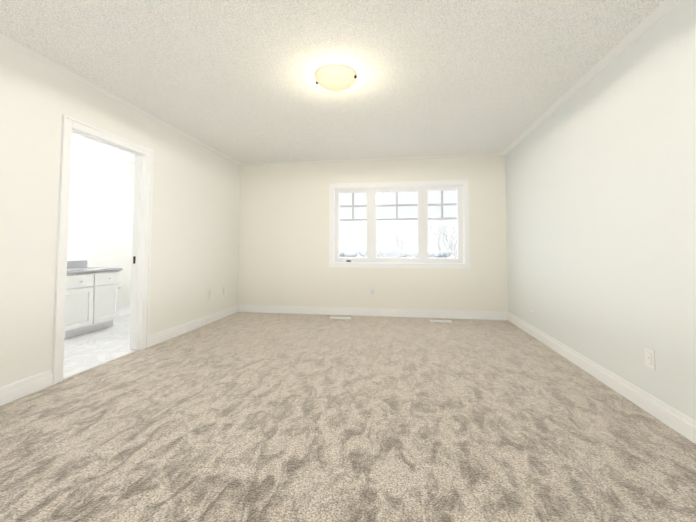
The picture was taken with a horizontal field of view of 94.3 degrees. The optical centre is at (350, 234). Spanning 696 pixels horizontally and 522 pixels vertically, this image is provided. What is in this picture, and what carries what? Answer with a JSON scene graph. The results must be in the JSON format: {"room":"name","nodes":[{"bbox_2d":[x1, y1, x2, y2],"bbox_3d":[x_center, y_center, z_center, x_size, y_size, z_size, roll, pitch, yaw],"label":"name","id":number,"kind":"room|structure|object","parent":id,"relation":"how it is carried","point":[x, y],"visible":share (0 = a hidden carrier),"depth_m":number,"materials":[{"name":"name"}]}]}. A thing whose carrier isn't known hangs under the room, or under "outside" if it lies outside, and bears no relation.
{"room":"empty bedroom","nodes":[
{"label":"empty bedroom","id":0,"kind":"room"},
{"bbox_2d":[63,314,136,378],"bbox_3d":[-3.187,1.210,2.602,1.760,0.100,6.200,0,-3,9],"label":"floor","id":1,"kind":"structure","parent":0,"point":[86,351],"depth_m":3.41,"materials":[{"name":"tile"}]},
{"bbox_2d":[64,260,122,338],"bbox_3d":[-3.462,0.741,3.849,0.599,0.945,1.170,0,-3,9],"label":"bathroom vanity","id":2,"kind":"object","parent":1,"relation":"on","point":[92,299],"visible":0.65,"depth_m":3.99,"materials":[{"name":"painted wood"},{"name":"stone"}]},
{"bbox_2d":[67,144,134,307],"bbox_3d":[-3.849,-0.011,3.768,0.120,2.440,3.800,0,-3,9],"label":"wall","id":3,"kind":"structure","parent":0,"point":[100,228],"depth_m":4.74,"materials":[{"name":"white paint"}]},
{"bbox_2d":[119,306,130,315],"bbox_3d":[-3.584,1.204,5.011,0.018,0.120,1.120,0,-3,9],"label":"baseboard","id":4,"kind":"structure","parent":3,"relation":"attached to","point":[124,310],"depth_m":5.08,"materials":[{"name":"white wood"}]},
{"bbox_2d":[0,40,239,386],"bbox_3d":[-2.361,-0.069,2.432,0.120,2.440,6.000,0,-3,9],"label":"wall","id":5,"kind":"structure","parent":0,"point":[195,224],"depth_m":2.57,"materials":[{"name":"white paint"}]},
{"bbox_2d":[52,115,153,384],"bbox_3d":[-2.274,0.122,2.990,0.158,2.107,0.944,0,-3,9],"label":"door frame","id":6,"kind":"structure","parent":5,"relation":"attached to","point":[69,123],"depth_m":3.29,"materials":[{"name":"white wood"}]},
{"bbox_2d":[0,305,238,405],"bbox_3d":[-2.285,1.092,2.431,0.015,0.120,5.880,0,-3,9],"label":"baseboard","id":7,"kind":"structure","parent":5,"relation":"attached to","point":[23,388],"depth_m":2.46,"materials":[{"name":"white wood"}]},
{"bbox_2d":[208,290,211,298],"bbox_3d":[-1.972,0.844,4.540,0.010,0.122,0.076,0,-3,9],"label":"electrical outlet","id":8,"kind":"object","parent":5,"relation":"attached to","point":[209,294],"visible":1,"depth_m":4.52,"materials":[{"name":"white plastic"}]},
{"bbox_2d":[0,0,679,165],"bbox_3d":[-1.031,-1.332,2.388,6.120,0.080,6.200,0,-3,9],"label":"ceiling","id":9,"kind":"structure","parent":0,"point":[234,81],"depth_m":2.44,"materials":[{"name":"white paint"}]},
{"bbox_2d":[315,65,356,90],"bbox_3d":[-0.117,-1.235,2.610,0.348,0.095,0.330,0,-3,9],"label":"ceiling light","id":10,"kind":"object","parent":9,"relation":"attached to","point":[335,77],"visible":1,"depth_m":2.53,"materials":[{"name":"white glass"}]},
{"bbox_2d":[0,312,695,521],"bbox_3d":[-0.161,1.190,2.147,4.360,0.100,6.200,0,-3,9],"label":"floor carpet","id":11,"kind":"object","parent":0,"point":[257,417],"visible":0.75,"depth_m":1.81,"materials":[{"name":"beige carpet"}]},
{"bbox_2d":[330,317,350,318],"bbox_3d":[-0.149,1.253,4.845,0.308,0.009,0.113,0,-3,9],"label":"floor air vent","id":12,"kind":"object","parent":11,"relation":"on","point":[340,317],"visible":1,"depth_m":4.83,"materials":[{"name":"white metal"}]},
{"bbox_2d":[429,320,451,322],"bbox_3d":[1.295,1.243,4.628,0.308,0.009,0.113,0,-3,9],"label":"floor air vent","id":13,"kind":"object","parent":11,"relation":"on","point":[448,321],"visible":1,"depth_m":4.62,"materials":[{"name":"white metal"}]},
{"bbox_2d":[238,155,507,312],"bbox_3d":[-0.584,0.056,5.297,6.120,2.440,0.200,0,-3,9],"label":"wall","id":14,"kind":"structure","parent":0,"point":[284,237],"depth_m":5.12,"materials":[{"name":"white paint"}]},
{"bbox_2d":[370,288,374,295],"bbox_3d":[0.345,0.894,5.014,0.076,0.122,0.010,0,-3,9],"label":"electrical outlet","id":15,"kind":"object","parent":14,"relation":"attached to","point":[372,291],"visible":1,"depth_m":5.01,"materials":[{"name":"white plastic"}]},
{"bbox_2d":[239,305,507,319],"bbox_3d":[0.226,1.205,5.016,4.180,0.120,0.015,0,-3,9],"label":"baseboard","id":16,"kind":"structure","parent":14,"relation":"attached to","point":[455,314],"depth_m":4.98,"materials":[{"name":"white wood"}]},
{"bbox_2d":[328,179,470,268],"bbox_3d":[0.730,-0.149,5.059,2.163,1.342,0.165,0,-3,9],"label":"window","id":17,"kind":"structure","parent":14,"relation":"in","point":[371,190],"depth_m":5.04,"materials":[{"name":"white wood"}]},
{"bbox_2d":[505,0,695,420],"bbox_3d":[1.921,-0.097,1.788,0.120,2.440,6.000,0,-3,9],"label":"wall","id":18,"kind":"structure","parent":0,"point":[600,167],"depth_m":2.30,"materials":[{"name":"white paint"}]},
{"bbox_2d":[531,301,533,311],"bbox_3d":[2.172,0.864,3.854,0.010,0.122,0.076,0,-3,9],"label":"electrical outlet","id":19,"kind":"object","parent":18,"relation":"attached to","point":[532,306],"visible":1,"depth_m":3.84,"materials":[{"name":"white plastic"}]},
{"bbox_2d":[508,312,695,443],"bbox_3d":[1.863,1.065,1.807,0.015,0.120,5.880,0,-3,9],"label":"baseboard","id":20,"kind":"structure","parent":18,"relation":"attached to","point":[679,422],"depth_m":2.29,"materials":[{"name":"white wood"}]},
{"bbox_2d":[645,347,654,369],"bbox_3d":[1.899,0.785,2.051,0.012,0.122,0.076,0,-3,9],"label":"electrical outlet","id":21,"kind":"object","parent":18,"relation":"attached to","point":[649,357],"visible":1,"depth_m":2.04,"materials":[{"name":"white plastic"}]},
{"label":"outside","id":22,"kind":"structure","parent":0,"visible":0},
{"bbox_2d":[339,253,456,257],"bbox_3d":[21.641,11.159,161.001,300.000,0.200,314.020,0,-3,9],"label":"snowy ground","id":23,"kind":"structure","parent":22,"point":[391,257],"depth_m":144.75,"materials":[{"name":"white snow"}]},
{"bbox_2d":[360,235,404,257],"bbox_3d":[1.447,2.367,16.073,2.472,4.760,3.492,0,-3,9],"label":"tree","id":24,"kind":"object","parent":23,"relation":"on","point":[384,246],"depth_m":15.71,"materials":[{"name":"grey plant"}]},
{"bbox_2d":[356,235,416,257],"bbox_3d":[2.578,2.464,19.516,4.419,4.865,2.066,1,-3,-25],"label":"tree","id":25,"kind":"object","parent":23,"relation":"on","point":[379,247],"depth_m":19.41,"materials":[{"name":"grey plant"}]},
{"bbox_2d":[339,246,456,256],"bbox_3d":[19.556,7.767,148.350,226.184,5.478,11.860,0,-3,9],"label":"treeline","id":26,"kind":"object","parent":23,"relation":"on","point":[352,252],"depth_m":147.25,"materials":[{"name":"grey plant"}]},
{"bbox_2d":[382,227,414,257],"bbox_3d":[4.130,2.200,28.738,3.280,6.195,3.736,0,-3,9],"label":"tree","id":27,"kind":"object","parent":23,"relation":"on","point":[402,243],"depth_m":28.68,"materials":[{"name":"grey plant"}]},
{"bbox_2d":[398,225,456,257],"bbox_3d":[4.646,1.936,15.572,4.646,5.577,3.391,0,-3,9],"label":"tree","id":28,"kind":"object","parent":23,"relation":"on","point":[449,246],"depth_m":15.42,"materials":[{"name":"grey plant"}]}
]}

